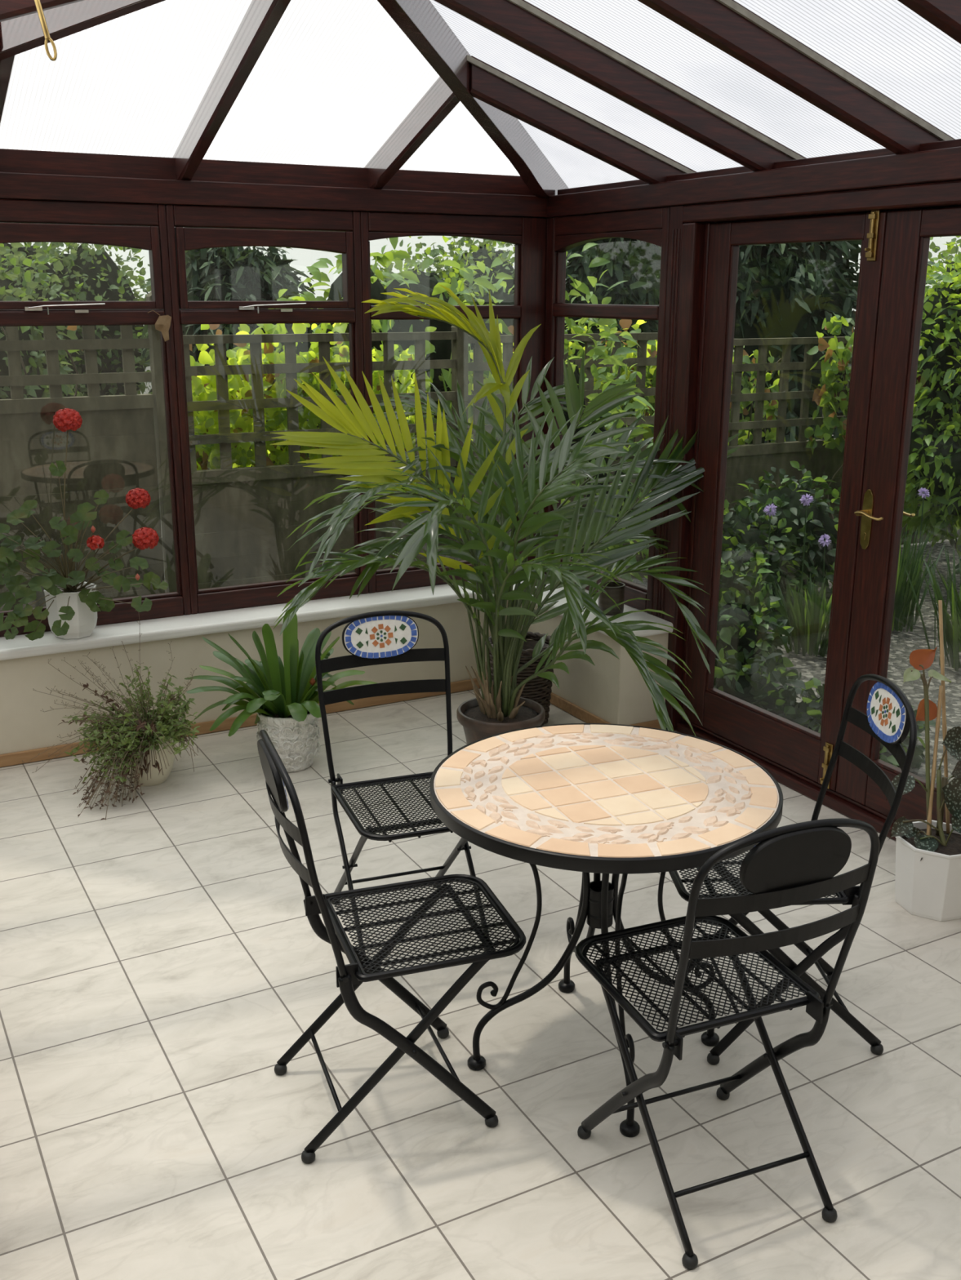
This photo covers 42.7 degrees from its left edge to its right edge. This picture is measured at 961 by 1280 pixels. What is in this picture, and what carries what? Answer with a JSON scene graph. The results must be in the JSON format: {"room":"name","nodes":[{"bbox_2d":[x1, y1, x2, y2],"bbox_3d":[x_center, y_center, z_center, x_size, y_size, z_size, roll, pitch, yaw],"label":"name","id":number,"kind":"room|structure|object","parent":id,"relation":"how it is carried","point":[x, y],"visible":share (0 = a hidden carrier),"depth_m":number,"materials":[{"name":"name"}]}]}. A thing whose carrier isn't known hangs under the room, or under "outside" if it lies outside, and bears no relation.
{"room":"sunroom","nodes":[
{"label":"sunroom","id":0,"kind":"room"},
{"bbox_2d":[44,582,97,639],"bbox_3d":[-1.614,-0.114,4.867,0.188,0.196,0.188,12,20,35],"label":"pot","id":1,"kind":"object","parent":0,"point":[83,623],"depth_m":4.80,"materials":[{"name":"white ceramic"}]},
{"bbox_2d":[0,600,510,754],"bbox_3d":[-1.215,0.270,5.278,2.985,0.685,0.265,-8,18,-27],"label":"wall","id":2,"kind":"structure","parent":0,"point":[24,726],"depth_m":5.02,"materials":[{"name":"beige paint"}]},
{"bbox_2d":[0,198,191,637],"bbox_3d":[-1.587,-0.848,4.810,0.815,1.640,0.102,-8,18,-27],"label":"window","id":3,"kind":"structure","parent":2,"relation":"in","point":[141,226],"depth_m":4.74,"materials":[{"name":"brown wood"}]},
{"bbox_2d":[147,310,171,341],"bbox_3d":[-1.258,-1.234,4.834,0.090,0.121,0.016,-5,17,-18],"label":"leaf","id":4,"kind":"object","parent":3,"relation":"attached to","point":[162,324],"visible":1,"depth_m":4.84,"materials":[{"name":"brown plant"}]},
{"bbox_2d":[0,676,486,767],"bbox_3d":[-1.149,0.367,5.178,2.985,0.050,0.015,-8,18,-27],"label":"baseboard","id":5,"kind":"structure","parent":2,"relation":"attached to","point":[16,757],"depth_m":5.21,"materials":[{"name":"brown wood"}]},
{"bbox_2d":[0,581,493,660],"bbox_3d":[-1.215,-0.068,5.146,2.950,0.042,0.265,-8,18,-27],"label":"window sill","id":6,"kind":"structure","parent":2,"relation":"on","point":[221,621],"depth_m":5.14,"materials":[{"name":"white paint"}]},
{"bbox_2d":[0,408,168,640],"bbox_3d":[-1.543,-0.421,4.683,0.662,0.889,0.387,-1,16,-3],"label":"geranium","id":7,"kind":"object","parent":6,"relation":"on","point":[72,609],"visible":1,"depth_m":4.71,"materials":[{"name":"plant"}]},
{"bbox_2d":[164,204,368,614],"bbox_3d":[-0.870,-0.952,5.183,0.815,1.640,0.102,-8,18,-27],"label":"window","id":8,"kind":"structure","parent":2,"relation":"in","point":[188,228],"depth_m":5.05,"materials":[{"name":"brown wood"}]},
{"bbox_2d":[360,211,546,593],"bbox_3d":[-0.118,-1.065,5.590,0.910,1.640,0.074,-8,18,-27],"label":"window","id":9,"kind":"structure","parent":2,"relation":"in","point":[527,234],"depth_m":5.53,"materials":[{"name":"brown wood"}]},
{"bbox_2d":[0,688,960,1279],"bbox_3d":[0.207,1.051,2.982,3.385,0.050,5.880,-8,18,-27],"label":"floor","id":10,"kind":"structure","parent":0,"point":[161,956],"depth_m":2.92,"materials":[{"name":"tile"}]},
{"bbox_2d":[22,609,200,819],"bbox_3d":[-1.371,0.258,4.517,0.620,0.624,0.774,-8,18,-27],"label":"trailing plant","id":11,"kind":"object","parent":10,"relation":"on","point":[145,750],"visible":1,"depth_m":4.54,"materials":[{"name":"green plant"}]},
{"bbox_2d":[184,609,377,772],"bbox_3d":[-0.799,0.170,4.785,0.762,0.651,0.486,4,16,13],"label":"plant","id":12,"kind":"object","parent":10,"relation":"on","point":[285,700],"visible":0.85,"depth_m":4.72,"materials":[{"name":"green plant"}]},
{"bbox_2d":[257,729,525,1163],"bbox_3d":[-0.198,0.622,2.745,0.538,0.902,0.404,-5,17,-19],"label":"folding chair","id":13,"kind":"object","parent":10,"relation":"on","point":[362,968],"visible":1,"depth_m":2.69,"materials":[{"name":"black paint"}]},
{"bbox_2d":[315,610,492,955],"bbox_3d":[-0.206,0.415,3.472,0.404,0.902,0.538,-6,17,-19],"label":"folding chair","id":14,"kind":"object","parent":10,"relation":"on","point":[380,637],"visible":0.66,"depth_m":3.56,"materials":[{"name":"black paint"}]},
{"bbox_2d":[270,284,742,744],"bbox_3d":[0.086,-0.412,4.701,1.666,1.822,1.428,5,17,16],"label":"potted palm","id":15,"kind":"object","parent":10,"relation":"on","point":[499,709],"visible":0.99,"depth_m":4.62,"materials":[{"name":"green plant"}]},
{"bbox_2d":[456,696,545,744],"bbox_3d":[0.078,0.386,4.764,0.340,0.252,0.340,-8,18,-27],"label":"pot","id":16,"kind":"object","parent":15,"relation":"on","point":[477,722],"depth_m":4.67,"materials":[{"name":"brown ceramic"}]},
{"bbox_2d":[484,631,554,725],"bbox_3d":[0.174,0.174,5.295,0.309,0.362,0.309,-8,18,-27],"label":"wicker basket","id":17,"kind":"object","parent":10,"relation":"on","point":[538,690],"visible":0.24,"depth_m":5.19,"materials":[{"name":"brown wicker"}]},
{"bbox_2d":[429,723,782,1137],"bbox_3d":[0.283,0.669,2.921,0.800,0.719,0.800,-8,18,-27],"label":"bistro table","id":18,"kind":"object","parent":10,"relation":"on","point":[597,798],"visible":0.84,"depth_m":2.78,"materials":[{"name":"beige tile"}]},
{"bbox_2d":[586,880,613,928],"bbox_3d":[0.283,0.625,2.908,0.065,0.094,0.065,-8,18,-27],"label":"socket","id":19,"kind":"object","parent":18,"relation":"attached to","point":[599,900],"depth_m":2.88,"materials":[{"name":"black paint"}]},
{"bbox_2d":[652,205,684,619],"bbox_3d":[0.786,-0.661,5.050,0.087,2.115,0.082,-8,18,-27],"label":"post","id":20,"kind":"object","parent":10,"relation":"on","point":[676,222],"visible":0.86,"depth_m":4.89,"materials":[{"name":"brown wood"}]},
{"bbox_2d":[574,817,879,1269],"bbox_3d":[0.464,0.691,2.512,0.404,0.902,0.538,-6,17,-22],"label":"folding chair","id":21,"kind":"object","parent":10,"relation":"on","point":[793,864],"visible":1,"depth_m":2.42,"materials":[{"name":"black paint"}]},
{"bbox_2d":[675,720,896,840],"bbox_3d":[1.314,0.574,4.472,0.120,0.060,1.830,-8,18,-27],"label":"threshold","id":22,"kind":"object","parent":10,"relation":"on","point":[833,800],"visible":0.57,"depth_m":4.58,"materials":[{"name":"brown wood"}]},
{"bbox_2d":[668,674,916,1064],"bbox_3d":[0.729,0.540,3.046,0.538,0.902,0.404,-1,16,-3],"label":"folding chair","id":23,"kind":"object","parent":10,"relation":"on","point":[890,717],"visible":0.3,"depth_m":2.96,"materials":[{"name":"black paint"}]},
{"bbox_2d":[884,600,960,921],"bbox_3d":[1.399,0.360,3.706,0.282,0.890,0.383,8,18,26],"label":"potted plant","id":24,"kind":"object","parent":10,"relation":"on","point":[927,873],"visible":0.99,"depth_m":3.69,"materials":[{"name":"white plastic"}]},
{"bbox_2d":[894,819,960,921],"bbox_3d":[1.383,0.701,3.731,0.242,0.222,0.242,9,18,29],"label":"pot","id":25,"kind":"object","parent":24,"relation":"on","point":[927,873],"depth_m":3.66,"materials":[{"name":"white ceramic"}]},
{"bbox_2d":[0,0,960,188],"bbox_3d":[0.126,-1.432,2.491,4.408,0.738,6.330,-8,18,-27],"label":"ceiling","id":26,"kind":"structure","parent":0,"point":[333,81],"depth_m":4.19,"materials":[{"name":"white plastic"}]},
{"bbox_2d":[0,54,16,127],"bbox_3d":[-1.679,-1.768,4.200,0.052,0.498,1.061,-8,18,-27],"label":"rafter","id":27,"kind":"object","parent":26,"relation":"attached to","point":[6,65],"visible":0.56,"depth_m":3.85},
{"bbox_2d":[173,0,291,180],"bbox_3d":[-0.869,-1.897,4.214,0.052,0.745,1.744,-8,18,-27],"label":"rafter","id":28,"kind":"object","parent":26,"relation":"attached to","point":[261,18],"visible":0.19,"depth_m":4.14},
{"bbox_2d":[364,76,459,189],"bbox_3d":[-0.324,-1.964,4.916,0.052,0.492,1.042,-8,18,-27],"label":"rafter","id":29,"kind":"object","parent":26,"relation":"attached to","point":[439,100],"visible":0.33,"depth_m":4.77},
{"bbox_2d":[376,0,568,199],"bbox_3d":[0.015,-2.021,4.630,0.060,0.769,2.613,5,17,18],"label":"rafter","id":30,"kind":"object","parent":26,"relation":"attached to","point":[419,20],"visible":0.77,"depth_m":4.36,"materials":[{"name":"brown wood"}]},
{"bbox_2d":[470,56,696,184],"bbox_3d":[0.449,-1.906,4.694,1.119,0.492,0.052,-8,18,-27],"label":"rafter","id":31,"kind":"object","parent":26,"relation":"attached to","point":[485,86],"visible":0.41,"depth_m":4.59,"materials":[{"name":"brown wood"}]},
{"bbox_2d":[433,0,805,171],"bbox_3d":[0.451,-1.820,3.981,1.791,0.717,0.052,-8,18,-27],"label":"rafter","id":32,"kind":"object","parent":26,"relation":"attached to","point":[503,18],"visible":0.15,"depth_m":3.95,"materials":[{"name":"brown wood"}]},
{"bbox_2d":[466,0,952,173],"bbox_3d":[0.733,-1.700,3.339,1.912,0.659,2.610,-8,18,-27],"label":"trim","id":33,"kind":"structure","parent":26,"relation":"attached to","point":[731,5],"depth_m":3.90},
{"bbox_2d":[636,0,954,154],"bbox_3d":[0.724,-1.669,3.397,1.882,0.747,0.052,-8,18,-27],"label":"rafter","id":34,"kind":"object","parent":26,"relation":"attached to","point":[714,23],"visible":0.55,"depth_m":3.48,"materials":[{"name":"brown wood"}]},
{"bbox_2d":[897,0,960,44],"bbox_3d":[1.035,-1.510,2.844,1.882,0.747,0.052,-8,18,-27],"label":"rafter","id":35,"kind":"object","parent":26,"relation":"attached to","point":[944,15],"visible":1,"depth_m":2.86,"materials":[{"name":"brown wood"}]},
{"bbox_2d":[140,366,960,783],"bbox_3d":[-0.535,-3.270,18.837,44.000,0.100,43.000,-8,18,-27],"label":"ground","id":36,"kind":"structure","parent":0,"point":[902,643],"depth_m":6.76,"materials":[{"name":"soil"}]},
{"bbox_2d":[0,242,84,399],"bbox_3d":[-5.671,-2.702,11.574,3.900,2.812,2.002,-8,18,-27],"label":"broadleaf tree","id":37,"kind":"object","parent":36,"relation":"on","point":[33,364],"visible":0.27,"depth_m":11.83,"materials":[{"name":"green plant"}]},
{"bbox_2d":[0,257,102,396],"bbox_3d":[-2.693,-0.952,6.620,1.689,2.118,0.319,-8,18,-27],"label":"climbing vine","id":38,"kind":"object","parent":36,"relation":"on","point":[28,262],"visible":0.27,"depth_m":6.57,"materials":[{"name":"green plant"}]},
{"bbox_2d":[0,222,152,396],"bbox_3d":[-5.165,-3.628,14.733,3.103,2.842,1.953,-13,20,-38],"label":"broadleaf tree","id":39,"kind":"object","parent":36,"relation":"on","point":[87,273],"visible":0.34,"depth_m":14.53,"materials":[{"name":"green plant"}]},
{"bbox_2d":[0,309,165,611],"bbox_3d":[-2.575,-0.785,6.458,1.760,1.840,0.065,-8,18,-27],"label":"fence","id":40,"kind":"object","parent":36,"relation":"on","point":[113,451],"visible":0.68,"depth_m":6.62,"materials":[{"name":"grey wood"}]},
{"bbox_2d":[145,291,177,592],"bbox_3d":[-1.758,-0.938,6.876,0.072,1.950,0.100,-8,18,-27],"label":"fence post","id":41,"kind":"object","parent":36,"relation":"on","point":[155,352],"visible":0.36,"depth_m":6.81,"materials":[{"name":"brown wood"}]},
{"bbox_2d":[137,246,342,478],"bbox_3d":[-2.622,-2.825,13.141,2.820,2.966,2.712,14,21,40],"label":"tree","id":42,"kind":"object","parent":36,"relation":"on","point":[234,273],"visible":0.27,"depth_m":12.49,"materials":[{"name":"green plant"}]},
{"bbox_2d":[189,320,435,470],"bbox_3d":[-1.053,-1.035,7.508,1.708,1.805,0.392,-8,18,-27],"label":"hedge","id":43,"kind":"object","parent":36,"relation":"on","point":[207,455],"visible":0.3,"depth_m":7.21,"materials":[{"name":"green plant"}]},
{"bbox_2d":[182,331,456,589],"bbox_3d":[-0.939,-0.952,7.330,1.760,1.695,0.065,-8,18,-27],"label":"fence","id":44,"kind":"object","parent":36,"relation":"on","point":[245,517],"visible":0.43,"depth_m":7.16,"materials":[{"name":"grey wood"}]},
{"bbox_2d":[231,235,582,464],"bbox_3d":[-0.434,-1.719,8.898,2.678,2.385,1.436,-8,18,-27],"label":"tree","id":45,"kind":"object","parent":36,"relation":"on","point":[409,280],"visible":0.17,"depth_m":8.49,"materials":[{"name":"green plant"}]},
{"bbox_2d":[376,236,514,437],"bbox_3d":[-0.323,-3.601,14.830,3.066,2.949,1.941,-12,20,-37],"label":"broadleaf tree","id":46,"kind":"object","parent":36,"relation":"on","point":[486,254],"visible":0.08,"depth_m":14.54,"materials":[{"name":"green plant"}]},
{"bbox_2d":[450,325,467,560],"bbox_3d":[-0.131,-1.086,7.748,0.072,1.770,0.100,-8,18,-27],"label":"fence post","id":47,"kind":"object","parent":36,"relation":"on","point":[460,345],"visible":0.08,"depth_m":7.55,"materials":[{"name":"brown wood"}]},
{"bbox_2d":[449,319,657,453],"bbox_3d":[0.563,-1.278,8.346,1.695,1.826,0.420,-8,18,-27],"label":"climbing vine","id":48,"kind":"object","parent":36,"relation":"on","point":[651,345],"visible":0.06,"depth_m":8.27,"materials":[{"name":"green plant"}]},
{"bbox_2d":[467,333,657,578],"bbox_3d":[0.680,-1.173,8.176,1.760,1.670,0.065,-8,18,-27],"label":"fence","id":49,"kind":"object","parent":36,"relation":"on","point":[477,366],"visible":0.19,"depth_m":8.02,"materials":[{"name":"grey wood"}]},
{"bbox_2d":[560,243,654,583],"bbox_3d":[0.643,-1.014,6.868,0.694,2.275,1.242,10,19,31],"label":"bush","id":50,"kind":"object","parent":36,"relation":"on","point":[597,352],"visible":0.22,"depth_m":6.68,"materials":[{"name":"green plant"}]},
{"bbox_2d":[564,237,661,444],"bbox_3d":[1.163,-2.569,10.918,1.921,2.897,1.826,-2,16,-7],"label":"tree","id":51,"kind":"object","parent":36,"relation":"on","point":[633,261],"visible":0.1,"depth_m":10.35,"materials":[{"name":"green plant"}]},
{"bbox_2d":[715,542,793,679],"bbox_3d":[1.306,-0.057,6.507,0.655,0.841,0.964,3,16,8],"label":"bush","id":52,"kind":"object","parent":36,"relation":"on","point":[740,617],"visible":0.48,"depth_m":6.30,"materials":[{"name":"green plant"}]},
{"bbox_2d":[727,346,785,445],"bbox_3d":[1.816,-1.438,9.021,0.884,1.770,0.381,-8,18,-27],"label":"climbing vine","id":53,"kind":"object","parent":36,"relation":"on","point":[770,412],"visible":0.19,"depth_m":8.97,"materials":[{"name":"green plant"}]},
{"bbox_2d":[657,240,862,444],"bbox_3d":[2.800,-2.980,12.824,3.777,3.366,3.419,-6,17,-21],"label":"tree","id":54,"kind":"object","parent":36,"relation":"on","point":[788,290],"visible":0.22,"depth_m":11.90,"materials":[{"name":"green plant"}]},
{"bbox_2d":[762,503,776,623],"bbox_3d":[1.653,-0.398,7.129,0.077,0.798,0.078,6,17,19],"label":"flower","id":55,"kind":"object","parent":36,"relation":"on","point":[771,512],"visible":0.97,"depth_m":7.04,"materials":[{"name":"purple plant"}]},
{"bbox_2d":[720,461,840,623],"bbox_3d":[1.781,-0.548,7.886,1.544,1.165,0.953,-11,20,-35],"label":"bush","id":56,"kind":"object","parent":36,"relation":"on","point":[748,526],"visible":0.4,"depth_m":7.74,"materials":[{"name":"green plant"}]},
{"bbox_2d":[724,337,852,519],"bbox_3d":[2.299,-1.383,9.025,1.760,1.620,0.065,-8,18,-27],"label":"fence","id":57,"kind":"object","parent":36,"relation":"on","point":[748,460],"visible":0.25,"depth_m":8.85,"materials":[{"name":"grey wood"}]},
{"bbox_2d":[746,573,831,657],"bbox_3d":[1.820,-0.140,6.808,0.553,0.446,0.610,14,21,40],"label":"clump","id":58,"kind":"object","parent":36,"relation":"on","point":[807,631],"visible":0.67,"depth_m":6.79,"materials":[{"name":"green plant"}]},
{"bbox_2d":[799,493,813,588],"bbox_3d":[1.886,-0.445,7.222,0.078,0.839,0.081,-8,18,-27],"label":"flower","id":59,"kind":"object","parent":36,"relation":"on","point":[802,500],"visible":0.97,"depth_m":7.13,"materials":[{"name":"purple plant"}]},
{"bbox_2d":[817,533,831,616],"bbox_3d":[2.015,-0.336,7.281,0.076,0.599,0.068,9,18,27],"label":"flower","id":60,"kind":"object","parent":36,"relation":"on","point":[827,540],"visible":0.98,"depth_m":7.22,"materials":[{"name":"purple plant"}]},
{"bbox_2d":[713,644,941,768],"bbox_3d":[1.429,0.356,5.557,1.213,0.561,0.763,8,18,25],"label":"bush","id":61,"kind":"object","parent":36,"relation":"on","point":[753,687],"visible":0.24,"depth_m":5.50,"materials":[{"name":"green plant"}]},
{"bbox_2d":[804,313,853,519],"bbox_3d":[2.764,-1.522,9.013,0.925,1.936,0.324,-8,18,-27],"label":"climbing vine","id":62,"kind":"object","parent":36,"relation":"on","point":[822,397],"visible":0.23,"depth_m":8.77,"materials":[{"name":"green plant"}]},
{"bbox_2d":[891,523,944,631],"bbox_3d":[2.490,-0.390,7.333,0.636,0.642,0.492,1,16,4],"label":"clump","id":63,"kind":"object","parent":36,"relation":"on","point":[902,606],"visible":0.39,"depth_m":7.29,"materials":[{"name":"green plant"}]},
{"bbox_2d":[917,487,929,555],"bbox_3d":[2.795,-0.589,7.856,0.081,0.776,0.080,-8,18,-27],"label":"flower","id":64,"kind":"object","parent":36,"relation":"on","point":[921,490],"visible":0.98,"depth_m":7.77,"materials":[{"name":"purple plant"}]},
{"bbox_2d":[900,493,959,545],"bbox_3d":[3.882,-1.603,9.852,1.680,1.600,0.065,-8,18,-27],"label":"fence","id":65,"kind":"object","parent":36,"relation":"on","point":[948,528],"visible":0.02,"depth_m":9.86,"materials":[{"name":"brown wood"}]},
{"bbox_2d":[902,253,960,557],"bbox_3d":[3.946,-1.529,8.184,2.765,2.447,1.717,-1,16,-6],"label":"hedge","id":66,"kind":"object","parent":36,"relation":"on","point":[934,461],"visible":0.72,"depth_m":8.01,"materials":[{"name":"green plant"}]},
{"bbox_2d":[903,543,960,671],"bbox_3d":[2.711,-0.180,6.599,0.886,0.645,1.004,5,17,18],"label":"clump","id":67,"kind":"object","parent":36,"relation":"on","point":[952,635],"visible":0.98,"depth_m":6.59,"materials":[{"name":"green plant"}]},
{"bbox_2d":[926,235,960,286],"bbox_3d":[6.714,-3.420,14.175,4.390,3.188,2.566,-3,16,-11],"label":"broadleaf tree","id":68,"kind":"object","parent":36,"relation":"on","point":[952,249],"visible":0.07,"depth_m":13.85,"materials":[{"name":"green plant"}]},
{"bbox_2d":[955,544,960,594],"bbox_3d":[3.692,-0.489,7.416,1.612,1.246,0.856,1,16,4],"label":"bush","id":69,"kind":"object","parent":36,"relation":"on","point":[958,546],"visible":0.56,"depth_m":7.48,"materials":[{"name":"green plant"}]},
{"bbox_2d":[517,600,668,724],"bbox_3d":[0.447,0.165,5.670,0.325,0.685,1.130,-8,18,-27],"label":"wall","id":70,"kind":"structure","parent":0,"point":[614,690],"depth_m":5.18,"materials":[{"name":"beige paint"}]},
{"bbox_2d":[0,148,534,195],"bbox_3d":[-1.146,-1.840,4.822,3.225,0.085,0.030,-8,18,-27],"label":"roof beam","id":71,"kind":"structure","parent":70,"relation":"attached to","point":[13,161],"depth_m":4.92,"materials":[{"name":"brown wood"}]},
{"bbox_2d":[542,217,547,432],"bbox_3d":[0.319,-1.115,5.835,0.094,1.675,0.089,-8,18,-27],"label":"post","id":72,"kind":"object","parent":70,"relation":"on","point":[546,218],"visible":0.11,"depth_m":5.64,"materials":[{"name":"brown wood"}]},
{"bbox_2d":[0,172,550,217],"bbox_3d":[-1.134,-1.750,4.824,3.385,0.090,0.092,-8,18,-27],"label":"beam","id":73,"kind":"structure","parent":72,"relation":"on","point":[27,186],"depth_m":4.90,"materials":[{"name":"brown wood"}]},
{"bbox_2d":[512,573,672,637],"bbox_3d":[0.429,-0.171,5.529,0.320,0.042,1.130,-8,18,-27],"label":"window sill","id":74,"kind":"structure","parent":70,"relation":"on","point":[641,615],"depth_m":5.17,"materials":[{"name":"white paint"}]},
{"bbox_2d":[597,581,625,615],"bbox_3d":[0.557,-0.177,5.248,0.116,0.124,0.116,-8,18,-27],"label":"pot","id":75,"kind":"object","parent":74,"relation":"on","point":[616,592],"visible":0.67,"depth_m":5.21,"materials":[{"name":"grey ceramic"}]},
{"bbox_2d":[549,692,661,728],"bbox_3d":[0.470,0.270,5.540,0.250,0.050,0.865,-8,18,-27],"label":"baseboard","id":76,"kind":"structure","parent":70,"relation":"attached to","point":[562,704],"depth_m":5.34,"materials":[{"name":"brown wood"}]},
{"bbox_2d":[542,206,670,614],"bbox_3d":[0.543,-1.008,5.400,0.074,1.640,0.910,-8,18,-27],"label":"window","id":77,"kind":"structure","parent":70,"relation":"in","point":[651,225],"depth_m":5.27,"materials":[{"name":"brown wood"}]},
{"bbox_2d":[557,138,960,195],"bbox_3d":[1.730,-1.312,3.101,0.025,0.030,5.780,-8,18,-27],"label":"trim","id":78,"kind":"structure","parent":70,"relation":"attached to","point":[953,143],"depth_m":4.27,"materials":[{"name":"brown wood"}]},
{"bbox_2d":[664,180,960,730],"bbox_3d":[1.303,-0.406,4.160,0.115,2.115,2.038,-8,18,-27],"label":"door frame","id":79,"kind":"structure","parent":70,"relation":"attached to","point":[697,219],"depth_m":4.74,"materials":[{"name":"brown wood"}]},
{"bbox_2d":[546,146,960,217],"bbox_3d":[1.707,-1.249,3.099,0.092,0.090,5.768,-8,18,-27],"label":"beam","id":80,"kind":"structure","parent":79,"relation":"on","point":[942,165],"depth_m":4.24,"materials":[{"name":"brown wood"}]},
{"bbox_2d":[684,209,888,791],"bbox_3d":[1.079,-0.516,4.550,0.081,1.988,0.881,-8,18,-27],"label":"door","id":81,"kind":"structure","parent":79,"relation":"attached to","point":[802,750],"depth_m":4.59,"materials":[{"name":"brown wood"}]},
{"bbox_2d":[835,206,960,823],"bbox_3d":[1.518,-0.299,3.803,0.168,1.983,0.897,-8,18,-27],"label":"door","id":82,"kind":"structure","parent":79,"relation":"attached to","point":[908,233],"depth_m":4.05,"materials":[{"name":"brown wood"}]},
{"bbox_3d":[-0.843,-1.292,1.986,2.204,0.738,6.330,-8,18,-27],"label":"ceiling","id":83,"kind":"structure","parent":0,"visible":0},
{"bbox_2d":[0,0,84,22],"bbox_3d":[-1.339,-1.561,3.050,1.791,0.717,0.052,-8,18,-27],"label":"rafter","id":84,"kind":"object","parent":83,"relation":"attached to","point":[9,9],"depth_m":3.12,"materials":[{"name":"brown wood"}]},
{"bbox_2d":[34,0,57,61],"bbox_3d":[-0.960,-1.391,2.679,0.048,0.244,0.160,-8,18,-27],"label":"hook","id":85,"kind":"object","parent":83,"relation":"in","point":[37,3],"visible":1,"depth_m":2.70,"materials":[{"name":"gold metal"}]},
{"bbox_2d":[0,0,165,60],"bbox_3d":[-1.669,-1.778,3.754,2.613,0.769,0.060,4,16,14],"label":"rafter","id":86,"kind":"object","parent":83,"relation":"attached to","point":[19,35],"visible":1,"depth_m":3.60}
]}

